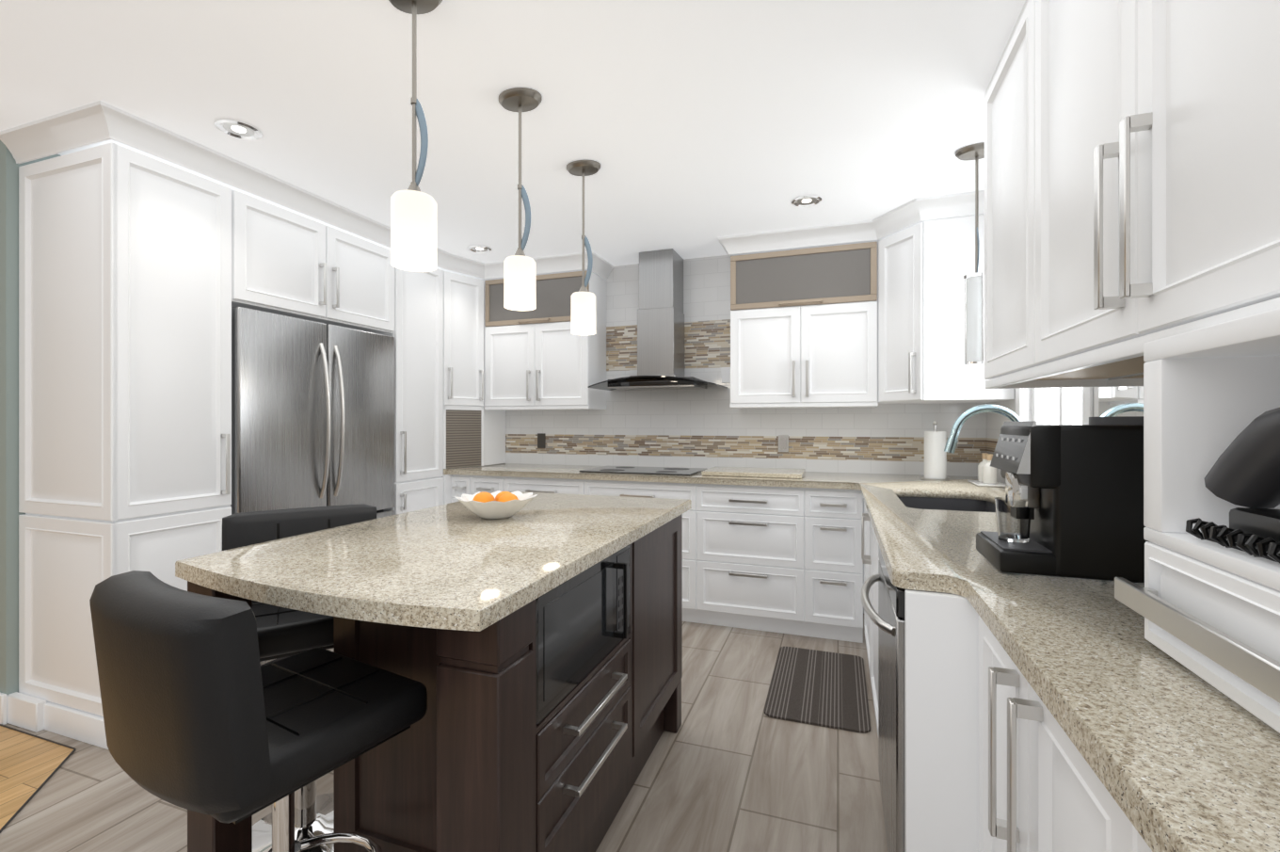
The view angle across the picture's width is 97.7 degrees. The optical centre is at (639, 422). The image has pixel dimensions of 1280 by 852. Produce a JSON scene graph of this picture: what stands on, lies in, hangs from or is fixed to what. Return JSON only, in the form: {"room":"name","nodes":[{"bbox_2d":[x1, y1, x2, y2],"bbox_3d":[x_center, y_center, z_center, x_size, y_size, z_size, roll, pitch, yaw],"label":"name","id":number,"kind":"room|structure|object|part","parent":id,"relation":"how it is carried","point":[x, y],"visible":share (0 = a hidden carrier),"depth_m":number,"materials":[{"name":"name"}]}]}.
{"room":"kitchen","nodes":[
{"label":"kitchen","id":0,"kind":"room"},
{"bbox_2d":[0,140,60,694],"bbox_3d":[-2.230,0.030,3.553,0.113,2.420,2.610,0,0,20],"label":"wall","id":1,"kind":"structure","parent":0,"point":[9,513],"depth_m":2.32,"materials":[{"name":"grey paint"}]},
{"bbox_2d":[0,691,46,732],"bbox_3d":[-2.143,1.177,3.513,0.345,0.125,2.628,0,0,20],"label":"baseboard","id":2,"kind":"structure","parent":1,"relation":"attached to","point":[24,711],"depth_m":2.27,"materials":[{"name":"white wood"}]},
{"bbox_2d":[240,165,399,335],"bbox_3d":[-1.985,-0.869,3.133,0.619,0.620,0.990,0,0,20],"label":"upper cabinet","id":3,"kind":"object","parent":1,"relation":"attached to","point":[294,264],"depth_m":2.95,"materials":[{"name":"white wood"}]},
{"bbox_2d":[0,725,73,829],"bbox_3d":[-4.166,1.238,1.162,5.530,0.004,8.410,0,0,20],"label":"floor","id":4,"kind":"structure","parent":0,"point":[29,764],"depth_m":2.02,"materials":[{"name":"brown wood"}]},
{"bbox_2d":[0,613,887,851],"bbox_3d":[-3.035,1.270,0.762,8.170,0.060,8.650,0,0,20],"label":"floor","id":5,"kind":"structure","parent":0,"point":[730,765],"depth_m":1.90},
{"bbox_2d":[0,723,75,832],"bbox_3d":[-2.790,1.236,-0.719,1.684,0.012,5.782,0,0,20],"label":"transition strip","id":6,"kind":"object","parent":5,"relation":"on","point":[36,792],"depth_m":2.00,"materials":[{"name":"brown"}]},
{"bbox_2d":[11,105,240,508],"bbox_3d":[-2.227,0.030,2.448,0.619,2.420,0.463,0,0,20],"label":"tall cabinet","id":7,"kind":"object","parent":5,"relation":"on","point":[130,261],"depth_m":2.26,"materials":[{"name":"white wood"}]},
{"bbox_3d":[-0.258,-1.129,2.836,4.072,0.100,2.637,0,0,19],"label":"cab crown","id":8,"kind":"part","parent":7,"relation":"part of","materials":[{"name":"white wood"}]},
{"bbox_2d":[89,570,427,851],"bbox_3d":[-0.714,0.756,1.070,0.425,0.965,0.450,0,0,30],"label":"bar stool","id":9,"kind":"object","parent":5,"relation":"on","point":[204,712],"visible":1,"depth_m":0.87,"materials":[{"name":"black leather"}]},
{"bbox_2d":[221,503,376,851],"bbox_3d":[-1.016,0.759,1.695,0.425,0.960,0.450,0,0,-32],"label":"bar stool","id":10,"kind":"object","parent":5,"relation":"on","point":[282,632],"visible":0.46,"depth_m":1.66,"materials":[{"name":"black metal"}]},
{"bbox_2d":[230,305,394,666],"bbox_3d":[-1.939,0.351,3.116,0.664,1.778,0.966,0,0,20],"label":"fridge","id":11,"kind":"object","parent":5,"relation":"on","point":[312,413],"visible":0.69,"depth_m":2.92,"materials":[{"name":"grey metal"}]},
{"bbox_2d":[389,248,444,474],"bbox_3d":[-1.743,0.030,3.816,0.619,2.420,0.451,0,0,20],"label":"tall cabinet","id":12,"kind":"object","parent":5,"relation":"on","point":[419,345],"depth_m":3.71,"materials":[{"name":"white wood"}]},
{"bbox_2d":[187,506,691,851],"bbox_3d":[-0.421,0.798,1.793,0.872,0.885,1.350,0,0,20],"label":"kitchen island","id":13,"kind":"object","parent":5,"relation":"on","point":[534,646],"depth_m":1.30,"materials":[{"name":"brown wood"}]},
{"bbox_2d":[175,491,690,638],"bbox_3d":[-0.447,0.337,1.767,0.880,0.037,1.476,0,0,20],"label":"island countertop","id":14,"kind":"structure","parent":13,"relation":"on","point":[447,568],"depth_m":1.29,"materials":[{"name":"beige stone"}]},
{"bbox_2d":[454,490,537,519],"bbox_3d":[-0.484,0.275,1.885,0.276,0.084,0.276,0,0,20],"label":"fruit bowl","id":15,"kind":"object","parent":14,"relation":"on","point":[495,504],"visible":1,"depth_m":1.83,"materials":[{"name":"white ceramic"}]},
{"bbox_2d":[18,463,1279,851],"bbox_3d":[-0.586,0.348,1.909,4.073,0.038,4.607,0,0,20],"label":"base cabinets","id":16,"kind":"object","parent":5,"relation":"on","point":[1043,712],"depth_m":1.18,"materials":[{"name":"white wood"}]},
{"bbox_2d":[444,406,505,470],"bbox_3d":[-1.514,0.103,4.330,0.708,0.447,0.659,0,0,20],"label":"appliance garage","id":17,"kind":"object","parent":16,"relation":"on","point":[473,437],"depth_m":4.14,"materials":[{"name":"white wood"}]},
{"bbox_2d":[583,465,707,474],"bbox_3d":[0.033,0.323,3.807,0.760,0.008,0.480,0,0,20],"label":"cooktop","id":18,"kind":"object","parent":16,"relation":"in","point":[606,470],"depth_m":3.75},
{"bbox_2d":[920,420,949,479],"bbox_3d":[1.708,0.159,3.235,0.150,0.336,0.150,0,0,20],"label":"paper towel","id":19,"kind":"object","parent":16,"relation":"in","point":[935,456],"visible":1,"depth_m":3.19,"materials":[{"name":"white paper"}]},
{"bbox_2d":[944,403,1023,453],"bbox_3d":[1.443,0.125,2.313,0.319,0.404,0.132,0,0,20],"label":"faucet","id":20,"kind":"object","parent":16,"relation":"in","point":[957,425],"visible":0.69,"depth_m":2.36,"materials":[{"name":"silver metal"}]},
{"bbox_2d":[967,452,1005,487],"bbox_3d":[1.837,0.246,2.956,0.140,0.162,0.240,0,0,20],"label":"soap tray","id":21,"kind":"object","parent":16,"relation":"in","point":[986,474],"visible":0.79,"depth_m":2.90,"materials":[{"name":"white ceramic"}]},
{"bbox_2d":[976,416,1148,583],"bbox_3d":[1.039,0.157,1.242,0.470,0.339,0.235,0,0,20],"label":"coffee machine","id":22,"kind":"object","parent":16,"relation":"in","point":[1070,504],"visible":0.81,"depth_m":1.17,"materials":[{"name":"black plastic"}]},
{"bbox_3d":[0.870,0.226,1.302,0.074,0.095,0.074,0,0,19],"label":"coffee glass","id":23,"kind":"part","parent":22,"relation":"part of","materials":[{"name":"white"}]},
{"bbox_2d":[1185,407,1279,562],"bbox_3d":[0.803,0.047,0.501,0.302,0.214,0.481,0,0,20],"label":"telephone","id":24,"kind":"object","parent":16,"relation":"on","point":[1244,471],"visible":1,"depth_m":0.68,"materials":[{"name":"black plastic"}]},
{"bbox_2d":[764,646,870,733],"bbox_3d":[0.847,1.235,2.655,0.425,0.008,0.770,0,0,20],"label":"kitchen mat","id":25,"kind":"object","parent":5,"relation":"on","point":[828,689],"visible":0.92,"depth_m":2.57,"materials":[{"name":"fabric"}]},
{"bbox_2d":[860,544,952,851],"bbox_3d":[0.918,0.806,1.441,0.650,0.868,0.592,0,0,20],"label":"dishwasher","id":26,"kind":"object","parent":5,"relation":"on","point":[888,619],"visible":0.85,"depth_m":1.36,"materials":[{"name":"silver metal"}]},
{"bbox_2d":[0,0,1025,279],"bbox_3d":[-3.035,-1.210,0.762,8.170,0.060,8.650,0,0,20],"label":"ceiling","id":27,"kind":"structure","parent":0,"point":[695,128],"depth_m":2.04,"materials":[{"name":"white paint"}]},
{"bbox_2d":[214,118,262,140],"bbox_3d":[-1.612,-1.175,2.247,0.156,0.008,0.156,0,0,20],"label":"recessed light","id":28,"kind":"object","parent":27,"relation":"in","point":[237,129],"visible":1,"depth_m":2.24,"materials":[{"name":"silver metal"}]},
{"bbox_2d":[388,0,442,271],"bbox_3d":[-0.618,-0.803,1.530,0.165,0.751,0.121,0,0,20],"label":"pendant light","id":29,"kind":"object","parent":27,"relation":"hanging from","point":[413,227],"visible":1,"depth_m":1.51,"materials":[{"name":"white glass"}]},
{"bbox_3d":[-0.618,-0.522,1.530,0.118,0.188,0.118,0,0,19],"label":"lamp shade","id":30,"kind":"part","parent":29,"relation":"part of","materials":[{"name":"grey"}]},
{"bbox_2d":[467,244,491,253],"bbox_3d":[-1.087,-1.175,3.790,0.156,0.008,0.156,0,0,20],"label":"recessed light","id":31,"kind":"object","parent":27,"relation":"in","point":[480,248],"visible":1,"depth_m":3.78,"materials":[{"name":"silver metal"}]},
{"bbox_2d":[498,87,542,310],"bbox_3d":[-0.435,-0.798,2.030,0.165,0.762,0.121,0,0,20],"label":"pendant light","id":32,"kind":"object","parent":27,"relation":"hanging from","point":[520,280],"visible":1,"depth_m":2.00,"materials":[{"name":"white glass"}]},
{"bbox_3d":[-0.435,-0.505,2.030,0.114,0.176,0.114,0,0,19],"label":"lamp shade","id":33,"kind":"part","parent":32,"relation":"part of","materials":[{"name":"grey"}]},
{"bbox_2d":[566,160,600,335],"bbox_3d":[-0.260,-0.795,2.570,0.165,0.768,0.121,0,0,20],"label":"pendant light","id":34,"kind":"object","parent":27,"relation":"hanging from","point":[583,311],"visible":1,"depth_m":2.54,"materials":[{"name":"white glass"}]},
{"bbox_3d":[-0.260,-0.501,2.570,0.116,0.180,0.116,0,0,19],"label":"lamp shade","id":35,"kind":"part","parent":34,"relation":"part of","materials":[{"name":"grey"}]},
{"bbox_2d":[791,194,821,207],"bbox_3d":[0.885,-1.175,2.970,0.156,0.008,0.156,0,0,20],"label":"recessed light","id":36,"kind":"object","parent":27,"relation":"in","point":[806,200],"visible":1,"depth_m":2.96,"materials":[{"name":"silver metal"}]},
{"bbox_2d":[955,142,984,366],"bbox_3d":[1.454,-0.715,2.413,0.165,0.929,0.121,0,0,20],"label":"light","id":37,"kind":"object","parent":27,"relation":"hanging from","point":[974,319],"visible":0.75,"depth_m":2.39,"materials":[{"name":"white glass"}]},
{"bbox_3d":[1.454,-0.440,2.413,0.088,0.360,0.088,0,0,19],"label":"lamp shade","id":38,"kind":"part","parent":37,"relation":"part of","materials":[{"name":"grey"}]},
{"bbox_2d":[482,239,986,613],"bbox_3d":[-1.611,0.030,4.782,8.170,2.420,0.120,0,0,20],"label":"wall","id":39,"kind":"structure","parent":0,"point":[708,427],"depth_m":3.98,"materials":[{"name":"tile"}]},
{"bbox_2d":[444,252,485,410],"bbox_3d":[-1.511,-0.650,4.328,0.714,1.059,0.660,0,0,20],"label":"upper cabinet","id":40,"kind":"object","parent":39,"relation":"attached to","point":[464,296],"depth_m":4.06,"materials":[{"name":"white wood"}]},
{"bbox_2d":[537,432,544,447],"bbox_3d":[-0.780,0.142,4.419,0.070,0.115,0.007,0,0,20],"label":"electrical outlet plate","id":41,"kind":"object","parent":39,"relation":"attached to","point":[540,436],"depth_m":4.42,"materials":[{"name":"grey"}]},
{"bbox_2d":[485,252,609,410],"bbox_3d":[-0.714,-0.650,4.222,0.855,1.059,0.328,0,0,20],"label":"upper cabinet","id":42,"kind":"object","parent":39,"relation":"attached to","point":[534,360],"depth_m":4.06,"materials":[{"name":"white wood"}]},
{"bbox_2d":[588,248,727,390],"bbox_3d":[0.112,-0.705,3.836,0.890,0.946,0.507,0,0,20],"label":"range hood","id":43,"kind":"object","parent":39,"relation":"attached to","point":[660,339],"visible":1,"depth_m":3.82,"materials":[{"name":"silver metal"}]},
{"bbox_2d":[720,367,730,383],"bbox_3d":[0.606,-0.335,3.928,0.070,0.110,0.007,0,0,20],"label":"electrical outlet plate","id":44,"kind":"object","parent":39,"relation":"attached to","point":[725,371],"depth_m":3.93,"materials":[{"name":"grey plastic"}]},
{"bbox_2d":[778,434,788,451],"bbox_3d":[0.973,0.142,3.797,0.070,0.115,0.009,0,0,20],"label":"electrical outlet plate","id":45,"kind":"object","parent":39,"relation":"attached to","point":[783,442],"depth_m":3.79,"materials":[{"name":"grey plastic"}]},
{"bbox_2d":[726,218,877,406],"bbox_3d":[1.044,-0.650,3.599,0.875,1.059,0.328,0,0,20],"label":"upper cabinet","id":46,"kind":"object","parent":39,"relation":"attached to","point":[804,321],"depth_m":3.44,"materials":[{"name":"white wood"}]},
{"bbox_2d":[986,372,1143,483],"bbox_3d":[0.739,0.030,-0.638,0.120,2.420,8.530,0,0,20],"label":"wall","id":47,"kind":"structure","parent":0,"point":[995,422],"depth_m":2.73,"materials":[{"name":"white paint"}]},
{"bbox_2d":[873,192,1020,406],"bbox_3d":[1.709,-0.650,3.227,0.624,1.059,0.586,0,0,20],"label":"upper cabinet","id":48,"kind":"object","parent":47,"relation":"attached to","point":[921,267],"depth_m":2.98,"materials":[{"name":"white wood"}]},
{"bbox_2d":[1015,386,1092,424],"bbox_3d":[1.762,-0.370,2.378,0.117,1.120,0.880,0,0,20],"label":"window","id":49,"kind":"structure","parent":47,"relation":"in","point":[1064,406],"depth_m":2.35,"materials":[{"name":"white"}]},
{"bbox_2d":[975,5,1189,383],"bbox_3d":[1.301,-0.664,1.678,0.359,1.029,0.548,0,0,20],"label":"upper cabinet","id":50,"kind":"object","parent":47,"relation":"attached to","point":[1001,200],"depth_m":1.75,"materials":[{"name":"white wood"}]},
{"bbox_2d":[1024,0,1279,372],"bbox_3d":[1.031,-0.664,0.915,0.359,1.029,1.072,0,0,20],"label":"upper cabinet","id":51,"kind":"object","parent":47,"relation":"attached to","point":[1129,209],"depth_m":0.92,"materials":[{"name":"white wood"}]},
{"label":"outside","id":52,"kind":"structure","parent":0,"visible":0},
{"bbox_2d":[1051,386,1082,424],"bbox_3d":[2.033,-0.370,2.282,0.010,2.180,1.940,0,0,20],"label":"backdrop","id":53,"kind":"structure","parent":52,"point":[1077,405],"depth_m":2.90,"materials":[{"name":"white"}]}
]}

